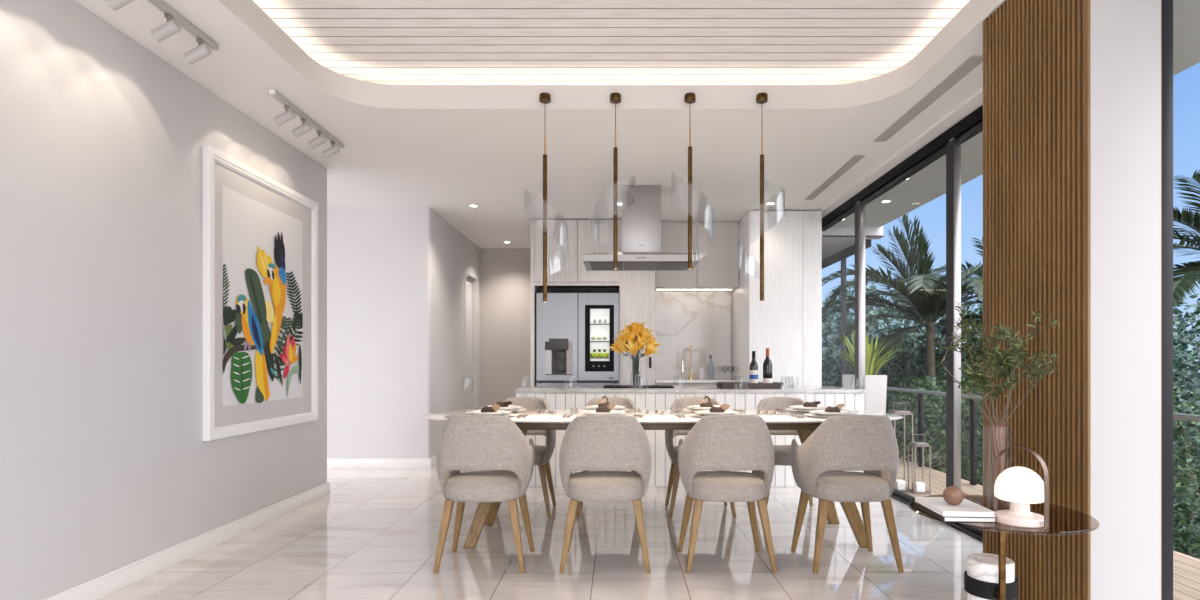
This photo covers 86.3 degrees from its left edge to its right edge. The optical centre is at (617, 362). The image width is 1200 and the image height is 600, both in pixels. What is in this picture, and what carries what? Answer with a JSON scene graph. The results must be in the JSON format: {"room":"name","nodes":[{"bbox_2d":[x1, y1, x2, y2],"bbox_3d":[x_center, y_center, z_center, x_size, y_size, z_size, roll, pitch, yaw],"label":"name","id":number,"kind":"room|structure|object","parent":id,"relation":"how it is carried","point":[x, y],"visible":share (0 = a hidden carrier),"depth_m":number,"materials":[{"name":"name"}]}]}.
{"room":"dining room","nodes":[
{"label":"dining room","id":0,"kind":"room"},
{"bbox_2d":[0,0,326,599],"bbox_3d":[-2.510,-0.260,1.875,0.160,2.720,6.950,0,0,0],"label":"wall","id":1,"kind":"structure","parent":0,"point":[106,466],"depth_m":3.05,"materials":[{"name":"paint"}]},
{"bbox_2d":[43,482,329,599],"bbox_3d":[-2.422,1.050,1.883,0.016,0.100,6.966,0,0,0],"label":"baseboard","id":2,"kind":"structure","parent":1,"relation":"attached to","point":[96,588],"depth_m":3.54,"materials":[{"name":"white wood"}]},
{"bbox_2d":[202,145,317,440],"bbox_3d":[-2.407,-0.406,4.419,0.042,1.728,1.362,0,0,0],"label":"framed picture","id":3,"kind":"object","parent":1,"relation":"attached to","point":[260,234],"visible":1,"depth_m":4.24,"materials":[{"name":"white wood"}]},
{"bbox_2d":[222,186,302,405],"bbox_3d":[-2.407,-0.403,4.394,0.009,1.350,0.993,0,0,0],"label":"print","id":4,"kind":"object","parent":3,"relation":"attached to","point":[262,241],"depth_m":4.31,"materials":[{"name":"multicoloured paper"}]},
{"bbox_2d":[327,207,479,457],"bbox_3d":[-3.980,-0.260,7.880,4.040,2.720,2.420,0,0,0],"label":"wall","id":5,"kind":"structure","parent":0,"point":[396,275],"depth_m":6.67,"materials":[{"name":"paint"}]},
{"bbox_2d":[327,458,430,467],"bbox_3d":[-3.972,1.050,6.662,4.056,0.100,0.016,0,0,0],"label":"baseboard","id":6,"kind":"structure","parent":5,"relation":"attached to","point":[331,462],"depth_m":6.65,"materials":[{"name":"white wood"}]},
{"bbox_2d":[465,266,477,409],"bbox_3d":[-2.007,-0.070,8.570,0.105,2.340,0.780,0,0,0],"label":"door","id":7,"kind":"structure","parent":5,"relation":"in","point":[470,273],"depth_m":8.77,"materials":[{"name":"paint"}]},
{"bbox_2d":[480,248,530,408],"bbox_3d":[0.100,-0.260,9.145,4.600,2.720,0.110,0,0,0],"label":"wall","id":8,"kind":"structure","parent":0,"point":[505,273],"depth_m":9.09,"materials":[{"name":"beige paint"}]},
{"bbox_2d":[74,0,1005,247],"bbox_3d":[-1.835,-1.620,5.200,8.330,0.001,13.600,0,0,0],"label":"ceiling","id":9,"kind":"structure","parent":0,"point":[446,161],"depth_m":4.78,"materials":[{"name":"paint"}]},
{"bbox_2d":[148,0,219,51],"bbox_3d":[-2.050,-1.603,2.785,0.036,0.031,0.974,0,0,0],"label":"track","id":10,"kind":"object","parent":9,"relation":"attached to","point":[161,5],"visible":1,"depth_m":3.02,"materials":[{"name":"grey metal"}]},
{"bbox_2d":[105,0,134,10],"bbox_3d":[-2.062,-1.527,2.660,0.123,0.124,0.052,0,0,0],"label":"track spotlight","id":11,"kind":"object","parent":10,"relation":"attached to","point":[114,5],"visible":1,"depth_m":2.65,"materials":[{"name":"grey metal"}]},
{"bbox_2d":[150,13,180,41],"bbox_3d":[-2.062,-1.527,2.920,0.123,0.124,0.052,0,0,0],"label":"track spotlight","id":12,"kind":"object","parent":10,"relation":"attached to","point":[171,27],"visible":1,"depth_m":2.90,"materials":[{"name":"grey metal"}]},
{"bbox_2d":[183,38,211,63],"bbox_3d":[-2.062,-1.527,3.140,0.123,0.124,0.052,0,0,0],"label":"track spotlight","id":13,"kind":"object","parent":10,"relation":"attached to","point":[202,51],"visible":1,"depth_m":3.12,"materials":[{"name":"grey metal"}]},
{"bbox_2d":[269,89,344,148],"bbox_3d":[-2.050,-1.603,4.275,0.036,0.031,0.974,0,0,0],"label":"track","id":14,"kind":"object","parent":9,"relation":"attached to","point":[272,92],"visible":0.98,"depth_m":4.15,"materials":[{"name":"grey metal"}]},
{"bbox_2d":[274,105,294,125],"bbox_3d":[-2.062,-1.527,3.960,0.123,0.124,0.052,0,0,0],"label":"track spotlight","id":15,"kind":"object","parent":14,"relation":"attached to","point":[288,115],"visible":1,"depth_m":3.94,"materials":[{"name":"grey metal"}]},
{"bbox_2d":[291,118,311,137],"bbox_3d":[-2.062,-1.527,4.170,0.123,0.124,0.052,0,0,0],"label":"track spotlight","id":16,"kind":"object","parent":14,"relation":"attached to","point":[304,128],"visible":1,"depth_m":4.15,"materials":[{"name":"grey metal"}]},
{"bbox_2d":[308,130,326,148],"bbox_3d":[-2.062,-1.527,4.390,0.123,0.124,0.052,0,0,0],"label":"track spotlight","id":17,"kind":"object","parent":14,"relation":"attached to","point":[320,139],"visible":1,"depth_m":4.37,"materials":[{"name":"grey metal"}]},
{"bbox_2d":[322,141,339,158],"bbox_3d":[-2.062,-1.527,4.600,0.123,0.124,0.052,0,0,0],"label":"track spotlight","id":18,"kind":"object","parent":14,"relation":"attached to","point":[333,150],"visible":1,"depth_m":4.58,"materials":[{"name":"grey metal"}]},
{"bbox_2d":[219,0,1001,108],"bbox_3d":[-0.033,-1.742,1.442,4.145,0.246,5.925,0,0,0],"label":"trim","id":19,"kind":"structure","parent":9,"relation":"attached to","point":[333,83],"depth_m":4.08,"materials":[{"name":"white paint"}]},
{"bbox_2d":[534,92,550,301],"bbox_3d":[-0.441,-1.036,4.009,0.287,1.312,0.175,0,0,-27],"label":"pendant light","id":20,"kind":"object","parent":19,"relation":"hanging from","point":[544,97],"visible":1,"depth_m":4.03,"materials":[{"name":"brown metal"}]},
{"bbox_2d":[591,92,635,269],"bbox_3d":[-0.038,-1.141,4.011,0.286,1.104,0.179,0,0,30],"label":"pendant light","id":21,"kind":"object","parent":19,"relation":"hanging from","point":[615,98],"visible":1,"depth_m":4.03,"materials":[{"name":"brown metal"}]},
{"bbox_2d":[680,92,695,269],"bbox_3d":[0.476,-1.141,4.009,0.287,1.104,0.174,0,0,-28],"label":"pendant light","id":22,"kind":"object","parent":19,"relation":"hanging from","point":[690,97],"visible":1,"depth_m":4.03,"materials":[{"name":"brown metal"}]},
{"bbox_2d":[756,92,784,300],"bbox_3d":[0.888,-1.040,4.011,0.286,1.306,0.179,0,0,30],"label":"pendant light","id":23,"kind":"object","parent":19,"relation":"hanging from","point":[761,98],"visible":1,"depth_m":4.03,"materials":[{"name":"brown metal"}]},
{"bbox_2d":[583,185,699,270],"bbox_3d":[0.205,-1.250,5.899,1.020,0.736,0.602,0,0,0],"label":"range hood","id":24,"kind":"object","parent":9,"relation":"hanging from","point":[641,221],"visible":0.99,"depth_m":5.84,"materials":[{"name":"grey metal"}]},
{"bbox_2d":[804,155,864,199],"bbox_3d":[1.890,-1.615,5.675,0.080,0.007,1.350,0,0,0],"label":"ceiling vent","id":25,"kind":"object","parent":9,"relation":"in","point":[856,158],"visible":1,"depth_m":5.55,"materials":[{"name":"grey metal"}]},
{"bbox_2d":[820,88,982,217],"bbox_3d":[2.240,-1.610,5.090,0.180,0.020,4.120,0,0,0],"label":"trim","id":26,"kind":"structure","parent":9,"relation":"attached to","point":[975,101],"depth_m":4.76,"materials":[{"name":"paint"}]},
{"bbox_2d":[873,56,982,141],"bbox_3d":[1.910,-1.615,4.030,0.090,0.007,1.300,0,0,0],"label":"ceiling vent","id":27,"kind":"object","parent":9,"relation":"in","point":[971,62],"visible":0.9,"depth_m":3.88,"materials":[{"name":"grey metal"}]},
{"bbox_2d":[97,466,982,599],"bbox_3d":[-2.580,1.150,2.000,9.840,0.100,20.000,0,0,0],"label":"floor","id":28,"kind":"structure","parent":0,"point":[375,535],"depth_m":3.63,"materials":[{"name":"tile"}]},
{"bbox_2d":[433,415,534,572],"bbox_3d":[-0.725,0.685,3.516,0.506,0.834,0.509,0,0,0],"label":"dining chair","id":29,"kind":"object","parent":28,"relation":"on","point":[482,445],"visible":1,"depth_m":3.33,"materials":[{"name":"beige fabric"}]},
{"bbox_2d":[503,397,555,517],"bbox_3d":[-0.715,0.685,4.749,0.506,0.834,0.509,0,0,0],"label":"dining chair","id":30,"kind":"object","parent":28,"relation":"on","point":[543,454],"visible":0.4,"depth_m":4.78,"materials":[{"name":"beige fabric"}]},
{"bbox_2d":[531,220,621,385],"bbox_3d":[-0.470,-0.255,7.527,1.029,2.707,0.655,0,0,0],"label":"kitchen cabinet","id":31,"kind":"object","parent":28,"relation":"on","point":[567,240],"visible":0.7,"depth_m":7.20,"materials":[{"name":"white wood"}]},
{"bbox_2d":[536,288,618,385],"bbox_3d":[-0.450,0.120,7.485,0.923,1.919,0.710,0,0,0],"label":"refrigerator","id":32,"kind":"object","parent":31,"relation":"in","point":[565,325],"visible":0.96,"depth_m":7.16,"materials":[{"name":"grey metal"}]},
{"bbox_2d":[559,415,651,572],"bbox_3d":[-0.068,0.685,3.516,0.506,0.834,0.509,0,0,0],"label":"dining chair","id":33,"kind":"object","parent":28,"relation":"on","point":[602,445],"visible":1,"depth_m":3.33,"materials":[{"name":"beige fabric"}]},
{"bbox_2d":[576,397,642,517],"bbox_3d":[-0.058,0.685,4.749,0.506,0.834,0.509,0,0,0],"label":"dining chair","id":34,"kind":"object","parent":28,"relation":"on","point":[628,404],"visible":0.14,"depth_m":4.93,"materials":[{"name":"beige fabric"}]},
{"bbox_2d":[622,271,654,384],"bbox_3d":[0.233,-0.255,7.515,0.377,2.707,0.680,0,0,0],"label":"tall cabinet","id":35,"kind":"object","parent":28,"relation":"on","point":[638,287],"visible":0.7,"depth_m":7.20,"materials":[{"name":"white wood"}]},
{"bbox_2d":[655,222,696,290],"bbox_3d":[0.666,-1.242,7.555,0.474,0.749,0.470,0,0,0],"label":"upper cabinet","id":36,"kind":"object","parent":35,"relation":"attached to","point":[674,235],"visible":0.62,"depth_m":7.32,"materials":[{"name":"grey laminate"}]},
{"bbox_2d":[421,409,902,547],"bbox_3d":[0.270,0.716,4.120,3.016,0.767,0.946,0,0,0],"label":"dining table","id":37,"kind":"object","parent":28,"relation":"on","point":[486,512],"visible":0.51,"depth_m":3.82,"materials":[{"name":"stone"}]},
{"bbox_2d":[805,413,857,417],"bbox_3d":[1.310,0.325,3.905,0.332,0.013,0.332,0,0,0],"label":"charger plate","id":38,"kind":"object","parent":37,"relation":"on","point":[807,414],"visible":0.32,"depth_m":3.93,"materials":[{"name":"white ceramic"}]},
{"bbox_2d":[809,410,856,416],"bbox_3d":[1.310,0.313,3.905,0.282,0.025,0.282,0,0,0],"label":"dinner plate","id":39,"kind":"object","parent":38,"relation":"on","point":[852,412],"visible":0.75,"depth_m":3.81,"materials":[{"name":"white ceramic"}]},
{"bbox_2d":[655,383,715,385],"bbox_3d":[0.906,0.665,7.519,0.956,0.867,0.541,0,0,0],"label":"base cabinet","id":40,"kind":"object","parent":28,"relation":"on","point":[672,384],"visible":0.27,"depth_m":7.25,"materials":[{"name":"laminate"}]},
{"bbox_2d":[655,379,740,382],"bbox_3d":[0.906,0.215,7.499,0.956,0.030,0.598,0,0,0],"label":"countertop","id":41,"kind":"structure","parent":40,"relation":"on","point":[656,380],"depth_m":7.20,"materials":[{"name":"stone"}]},
{"bbox_2d":[681,345,696,379],"bbox_3d":[0.833,0.000,7.490,0.194,0.400,0.060,0,0,-14],"label":"kitchen faucet","id":42,"kind":"object","parent":41,"relation":"on","point":[690,350],"visible":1,"depth_m":7.47,"materials":[{"name":"gold metal"}]},
{"bbox_2d":[516,394,864,486],"bbox_3d":[0.638,0.688,6.085,3.086,0.823,0.861,0,0,0],"label":"base cabinet","id":43,"kind":"object","parent":28,"relation":"on","point":[661,462],"visible":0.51,"depth_m":5.65,"materials":[{"name":"white wood"}]},
{"bbox_2d":[515,386,864,393],"bbox_3d":[0.638,0.258,6.085,3.094,0.035,0.870,0,0,0],"label":"countertop","id":44,"kind":"structure","parent":43,"relation":"on","point":[529,389],"depth_m":5.65,"materials":[{"name":"stone"}]},
{"bbox_2d":[604,385,674,387],"bbox_3d":[0.198,0.233,6.200,0.665,0.014,0.440,0,0,0],"label":"cooktop","id":45,"kind":"object","parent":44,"relation":"in","point":[605,386],"visible":0.98,"depth_m":6.03,"materials":[{"name":"black glass"}]},
{"bbox_2d":[713,382,784,388],"bbox_3d":[1.205,0.209,5.895,0.650,0.059,0.290,0,0,0],"label":"serving tray","id":46,"kind":"object","parent":44,"relation":"on","point":[721,385],"visible":0.96,"depth_m":5.76,"materials":[{"name":"grey"}]},
{"bbox_2d":[749,351,757,382],"bbox_3d":[1.245,0.063,5.870,0.078,0.336,0.078,0,0,0],"label":"wine bottle","id":47,"kind":"object","parent":46,"relation":"on","point":[753,372],"visible":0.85,"depth_m":5.84,"materials":[{"name":"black glass"}]},
{"bbox_2d":[763,348,772,382],"bbox_3d":[1.370,0.050,5.860,0.087,0.362,0.087,0,0,0],"label":"wine bottle","id":48,"kind":"object","parent":46,"relation":"on","point":[767,364],"visible":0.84,"depth_m":5.83,"materials":[{"name":"black glass"}]},
{"bbox_3d":[0.160,0.107,5.780,0.140,0.265,0.140,0,0,0],"label":"flower vase","id":49,"kind":"object","parent":44,"relation":"on","visible":0},
{"bbox_2d":[607,321,659,385],"bbox_3d":[0.146,-0.083,5.775,0.494,0.585,0.416,0,0,0],"label":"lily bouquet","id":50,"kind":"object","parent":49,"relation":"in","point":[636,336],"visible":1,"depth_m":5.73,"materials":[{"name":"yellow plant"}]},
{"bbox_2d":[665,397,735,517],"bbox_3d":[0.600,0.685,4.749,0.506,0.834,0.509,0,0,0],"label":"dining chair","id":51,"kind":"object","parent":28,"relation":"on","point":[674,475],"visible":0.41,"depth_m":4.86,"materials":[{"name":"beige fabric"}]},
{"bbox_2d":[677,415,776,573],"bbox_3d":[0.590,0.685,3.516,0.506,0.834,0.509,0,0,-1],"label":"dining chair","id":52,"kind":"object","parent":28,"relation":"on","point":[726,445],"visible":1,"depth_m":3.33,"materials":[{"name":"beige fabric"}]},
{"bbox_2d":[732,211,821,385],"bbox_3d":[1.775,-0.255,7.317,0.770,2.707,1.075,0,0,0],"label":"tall cabinet","id":53,"kind":"object","parent":28,"relation":"on","point":[788,321],"visible":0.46,"depth_m":6.78,"materials":[{"name":"white wood"}]},
{"bbox_2d":[693,222,737,290],"bbox_3d":[1.142,-1.242,7.555,0.475,0.749,0.470,0,0,0],"label":"upper cabinet","id":54,"kind":"object","parent":53,"relation":"attached to","point":[717,242],"visible":0.92,"depth_m":7.32,"materials":[{"name":"grey laminate"}]},
{"bbox_2d":[757,397,812,505],"bbox_3d":[1.260,0.685,4.749,0.506,0.834,0.509,0,0,0],"label":"dining chair","id":55,"kind":"object","parent":28,"relation":"on","point":[782,453],"visible":0.09,"depth_m":4.92,"materials":[{"name":"beige fabric"}]},
{"bbox_2d":[791,415,903,573],"bbox_3d":[1.251,0.685,3.516,0.506,0.834,0.509,0,0,-2],"label":"dining chair","id":56,"kind":"object","parent":28,"relation":"on","point":[848,444],"visible":1,"depth_m":3.34,"materials":[{"name":"beige fabric"}]},
{"bbox_2d":[890,493,982,541],"bbox_3d":[2.285,1.091,5.100,0.110,0.018,4.200,0,0,0],"label":"trim","id":57,"kind":"structure","parent":28,"relation":"on","point":[956,526],"depth_m":4.31,"materials":[{"name":"black"}]},
{"bbox_2d":[822,203,857,388],"bbox_3d":[2.280,-0.209,6.575,0.056,2.582,1.150,0,0,0],"label":"window","id":58,"kind":"structure","parent":57,"relation":"on","point":[855,208],"depth_m":6.07,"materials":[{"name":"black metal"}]},
{"bbox_2d":[856,201,864,389],"bbox_3d":[2.288,-0.216,6.030,0.065,2.597,0.060,0,0,0],"label":"trim","id":59,"kind":"structure","parent":57,"relation":"on","point":[861,209],"depth_m":6.00,"materials":[{"name":"grey metal"}]},
{"bbox_2d":[860,139,953,523],"bbox_3d":[2.280,-0.209,5.149,0.056,2.582,1.698,0,0,0],"label":"window","id":60,"kind":"structure","parent":57,"relation":"on","point":[948,149],"depth_m":4.36,"materials":[{"name":"black metal"}]},
{"bbox_2d":[949,137,960,522],"bbox_3d":[2.280,-0.216,4.330,0.051,2.597,0.060,0,0,0],"label":"trim","id":61,"kind":"structure","parent":57,"relation":"on","point":[957,147],"depth_m":4.30,"materials":[{"name":"grey metal"}]},
{"bbox_2d":[956,122,982,535],"bbox_3d":[2.280,-0.209,3.638,0.056,2.582,1.320,0,0,0],"label":"window","id":62,"kind":"structure","parent":57,"relation":"on","point":[977,129],"depth_m":4.13,"materials":[{"name":"black metal"}]},
{"bbox_2d":[908,502,1098,599],"bbox_3d":[1.400,0.823,2.360,0.600,0.552,0.600,0,0,0],"label":"side table","id":63,"kind":"object","parent":28,"relation":"on","point":[987,576],"visible":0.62,"depth_m":2.31,"materials":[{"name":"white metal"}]},
{"bbox_2d":[914,501,996,522],"bbox_3d":[1.212,0.538,2.315,0.175,0.017,0.250,0,0,3],"label":"book","id":64,"kind":"object","parent":63,"relation":"on","point":[942,518],"visible":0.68,"depth_m":2.19,"materials":[{"name":"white paper"}]},
{"bbox_2d":[915,497,995,516],"bbox_3d":[1.212,0.520,2.315,0.175,0.017,0.240,0,0,3],"label":"book","id":65,"kind":"object","parent":64,"relation":"on","point":[966,508],"visible":0.87,"depth_m":2.26,"materials":[{"name":"white paper"}]},
{"bbox_2d":[943,486,969,504],"bbox_3d":[1.211,0.478,2.295,0.084,0.068,0.068,0,0,37],"label":"gourd","id":66,"kind":"object","parent":65,"relation":"on","point":[953,495],"visible":1,"depth_m":2.28,"materials":[{"name":"orange ceramic"}]},
{"bbox_2d":[993,447,1048,527],"bbox_3d":[1.375,0.418,2.190,0.154,0.257,0.154,0,0,22],"label":"mushroom lamp","id":67,"kind":"object","parent":63,"relation":"on","point":[1022,487],"visible":0.99,"depth_m":2.14,"materials":[{"name":"beige paint"}]},
{"bbox_3d":[1.440,0.394,2.430,0.094,0.305,0.094,0,0,0],"label":"vase","id":68,"kind":"object","parent":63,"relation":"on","visible":0},
{"bbox_2d":[930,302,1059,501],"bbox_3d":[1.432,0.144,2.454,0.409,0.767,0.415,0,0,21],"label":"branches","id":69,"kind":"object","parent":68,"relation":"in","point":[1003,363],"visible":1,"depth_m":2.40,"materials":[{"name":"green plant"}]},
{"bbox_2d":[1162,0,1172,599],"bbox_3d":[2.034,-0.260,2.394,0.044,2.720,0.052,0,0,0],"label":"window frame","id":70,"kind":"structure","parent":28,"relation":"on","point":[1167,5],"depth_m":2.37,"materials":[{"name":"black"}]},
{"bbox_2d":[253,0,969,84],"bbox_3d":[-0.033,-1.890,1.442,4.305,0.060,6.085,0,0,0],"label":"ceiling","id":71,"kind":"structure","parent":0,"point":[389,42],"depth_m":3.70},
{"bbox_2d":[822,226,882,259],"bbox_3d":[2.780,-1.647,9.787,0.720,0.325,4.425,0,0,0],"label":"roof wing","id":72,"kind":"structure","parent":0,"point":[831,246],"depth_m":7.63,"materials":[{"name":"grey paint"}]},
{"bbox_2d":[822,236,883,386],"bbox_3d":[2.780,-0.200,9.780,0.720,2.600,4.440,0,0,0],"label":"window frame","id":73,"kind":"structure","parent":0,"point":[841,256],"depth_m":8.55,"materials":[{"name":"black metal"}]},
{"bbox_2d":[832,0,1199,226],"bbox_3d":[2.725,-1.710,2.985,0.750,0.220,9.170,0,0,0],"label":"soffit","id":74,"kind":"structure","parent":0,"point":[928,184],"depth_m":5.39,"materials":[{"name":"grey paint"}]},
{"bbox_2d":[1090,0,1160,599],"bbox_3d":[2.034,-0.260,2.687,0.592,2.720,0.666,0,0,0],"label":"wall column","id":75,"kind":"structure","parent":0,"point":[1125,35],"depth_m":2.35,"materials":[{"name":"grey paint"}]},
{"bbox_2d":[822,105,982,226],"bbox_3d":[2.305,-1.544,5.100,0.090,0.109,4.200,0,0,0],"label":"trim","id":76,"kind":"structure","parent":75,"relation":"attached to","point":[973,119],"depth_m":4.91,"materials":[{"name":"black metal"}]},
{"bbox_2d":[983,0,1089,599],"bbox_3d":[1.748,-0.260,2.694,0.040,2.716,0.680,0,0,0],"label":"panel","id":77,"kind":"object","parent":75,"relation":"attached to","point":[1036,53],"visible":0.8,"depth_m":2.60,"materials":[{"name":"brown wood"}]},
{"bbox_2d":[1161,0,1161,599],"bbox_3d":[2.005,-0.260,2.373,0.012,2.720,0.014,0,0,0],"label":"trim","id":78,"kind":"structure","parent":75,"relation":"attached to","point":[1161,0],"depth_m":2.37,"materials":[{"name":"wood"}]},
{"bbox_3d":[0.670,-0.260,7.905,3.260,2.720,0.090,0,0,0],"label":"wall","id":79,"kind":"structure","parent":0,"visible":0},
{"bbox_2d":[655,291,731,378],"bbox_3d":[0.906,-0.385,7.827,0.958,1.169,0.055,0,0,0],"label":"backsplash","id":80,"kind":"structure","parent":79,"relation":"attached to","point":[702,320],"depth_m":7.80,"materials":[{"name":"stone"}]},
{"label":"outside","id":81,"kind":"structure","parent":0,"visible":0},
{"bbox_3d":[15.000,4.200,30.000,90.000,0.200,100.000,0,0,0],"label":"ground","id":82,"kind":"structure","parent":81,"visible":0},
{"bbox_2d":[822,340,911,440],"bbox_3d":[3.521,1.867,9.582,2.055,4.467,2.029,0,0,0],"label":"shrub","id":83,"kind":"object","parent":82,"relation":"on","point":[825,369],"visible":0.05,"depth_m":9.68,"materials":[{"name":"green plant"}]},
{"bbox_2d":[822,275,944,394],"bbox_3d":[4.851,1.148,13.977,5.057,6.247,5.080,0,0,38],"label":"tree","id":84,"kind":"object","parent":82,"relation":"on","point":[890,322],"visible":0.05,"depth_m":13.26,"materials":[{"name":"green plant"}]},
{"bbox_2d":[822,294,981,452],"bbox_3d":[4.572,1.433,11.595,3.405,5.578,3.196,0,0,-16],"label":"tree","id":85,"kind":"object","parent":82,"relation":"on","point":[828,331],"visible":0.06,"depth_m":11.28,"materials":[{"name":"green plant"}]},
{"bbox_2d":[822,214,982,467],"bbox_3d":[4.355,0.987,9.007,3.078,6.230,2.901,0,0,42],"label":"palm tree","id":86,"kind":"object","parent":82,"relation":"on","point":[921,293],"visible":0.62,"depth_m":8.85,"materials":[{"name":"green plant"}]},
{"bbox_2d":[823,269,982,407],"bbox_3d":[7.821,1.186,18.092,7.377,7.796,7.041,0,0,40],"label":"tree","id":87,"kind":"object","parent":82,"relation":"on","point":[893,291],"visible":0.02,"depth_m":17.40,"materials":[{"name":"green plant"}]},
{"bbox_2d":[834,332,982,482],"bbox_3d":[4.702,1.803,10.560,2.794,4.616,2.753,0,0,19],"label":"tree","id":88,"kind":"object","parent":82,"relation":"on","point":[892,361],"visible":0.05,"depth_m":10.03,"materials":[{"name":"green plant"}]},
{"bbox_2d":[877,307,982,482],"bbox_3d":[5.399,1.863,9.988,3.557,5.356,3.269,0,0,-32],"label":"tree","id":89,"kind":"object","parent":82,"relation":"on","point":[919,348],"visible":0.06,"depth_m":9.69,"materials":[{"name":"green plant"}]},
{"bbox_2d":[886,375,980,481],"bbox_3d":[3.797,2.136,8.734,2.024,3.927,2.060,0,0,40],"label":"shrub","id":90,"kind":"object","parent":82,"relation":"on","point":[893,397],"visible":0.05,"depth_m":8.50,"materials":[{"name":"green plant"}]},
{"bbox_2d":[885,297,982,452],"bbox_3d":[9.659,1.442,16.973,7.108,7.055,7.206,0,0,8],"label":"tree","id":91,"kind":"object","parent":82,"relation":"on","point":[978,310],"visible":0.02,"depth_m":16.55,"materials":[{"name":"green plant"}]},
{"bbox_2d":[886,367,982,484],"bbox_3d":[3.925,2.098,7.597,2.126,4.004,2.001,0,0,0],"label":"shrub","id":92,"kind":"object","parent":82,"relation":"on","point":[904,402],"visible":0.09,"depth_m":7.44,"materials":[{"name":"green plant"}]},
{"bbox_2d":[892,349,982,481],"bbox_3d":[4.017,1.983,6.971,2.029,4.234,2.101,0,0,0],"label":"shrub","id":93,"kind":"object","parent":82,"relation":"on","point":[930,414],"visible":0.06,"depth_m":7.02,"materials":[{"name":"green plant"}]},
{"bbox_2d":[917,236,982,325],"bbox_3d":[6.221,1.030,10.435,2.487,6.144,2.229,0,0,39],"label":"palm tree","id":94,"kind":"object","parent":82,"relation":"on","point":[978,245],"visible":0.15,"depth_m":10.47,"materials":[{"name":"green plant"}]},
{"bbox_2d":[935,392,1199,554],"bbox_3d":[4.371,1.980,6.420,2.185,4.239,2.207,0,0,0],"label":"shrub","id":95,"kind":"object","parent":82,"relation":"on","point":[1177,517],"visible":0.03,"depth_m":6.01,"materials":[{"name":"green plant"}]},
{"bbox_2d":[939,302,1199,495],"bbox_3d":[10.658,1.557,14.832,7.119,7.478,6.804,0,0,31],"label":"tree","id":96,"kind":"object","parent":82,"relation":"on","point":[1175,312],"visible":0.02,"depth_m":13.14,"materials":[{"name":"green plant"}]},
{"bbox_2d":[1173,293,1199,495],"bbox_3d":[13.084,2.042,12.860,7.142,7.724,6.687,0,0,-21],"label":"tree","id":97,"kind":"object","parent":82,"relation":"on","point":[1194,295],"visible":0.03,"depth_m":13.14,"materials":[{"name":"green plant"}]},
{"bbox_2d":[1173,169,1199,311],"bbox_3d":[7.069,0.993,7.365,2.835,6.217,2.080,0,0,0],"label":"palm tree","id":98,"kind":"object","parent":82,"relation":"on","point":[1190,271],"visible":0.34,"depth_m":7.26,"materials":[{"name":"green plant"}]},
{"bbox_2d":[1173,299,1199,558],"bbox_3d":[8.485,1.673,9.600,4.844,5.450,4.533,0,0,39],"label":"tree","id":99,"kind":"object","parent":82,"relation":"on","point":[1176,353],"visible":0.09,"depth_m":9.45,"materials":[{"name":"green plant"}]},
{"bbox_2d":[1173,385,1199,558],"bbox_3d":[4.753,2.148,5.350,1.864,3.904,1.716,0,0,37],"label":"shrub","id":100,"kind":"object","parent":82,"relation":"on","point":[1182,474],"visible":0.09,"depth_m":5.18,"materials":[{"name":"green plant"}]},
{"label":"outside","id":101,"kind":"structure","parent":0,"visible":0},
{"bbox_2d":[896,440,1199,599],"bbox_3d":[3.172,1.161,2.000,1.655,0.117,20.000,0,0,0],"label":"deck","id":102,"kind":"object","parent":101,"point":[1186,569],"depth_m":5.23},
{"bbox_2d":[842,375,886,412],"bbox_3d":[2.700,0.617,7.020,0.356,0.964,0.356,0,0,0],"label":"planter","id":103,"kind":"object","parent":102,"relation":"on","point":[875,385],"visible":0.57,"depth_m":6.85,"materials":[{"name":"grey ceramic"}]},
{"bbox_2d":[833,331,899,374],"bbox_3d":[2.751,-0.081,7.001,0.888,0.563,0.834,0,0,0],"label":"dracaena","id":104,"kind":"object","parent":103,"relation":"in","point":[871,368],"visible":0.63,"depth_m":6.90,"materials":[{"name":"green plant"}]},
{"bbox_2d":[887,403,912,491],"bbox_3d":[2.430,0.724,5.520,0.159,0.752,0.159,0,0,0],"label":"lantern","id":105,"kind":"object","parent":102,"relation":"on","point":[893,411],"visible":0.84,"depth_m":5.45,"materials":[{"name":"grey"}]},
{"bbox_2d":[908,434,930,493],"bbox_3d":[2.550,0.854,5.420,0.134,0.492,0.134,0,0,0],"label":"lantern","id":106,"kind":"object","parent":102,"relation":"on","point":[918,442],"visible":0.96,"depth_m":5.36,"materials":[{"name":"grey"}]},
{"bbox_2d":[887,387,1199,484],"bbox_3d":[3.190,0.695,2.845,0.050,0.810,10.110,0,0,0],"label":"deck railing","id":107,"kind":"object","parent":102,"relation":"on","point":[973,406],"visible":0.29,"depth_m":5.76,"materials":[{"name":"grey metal"}]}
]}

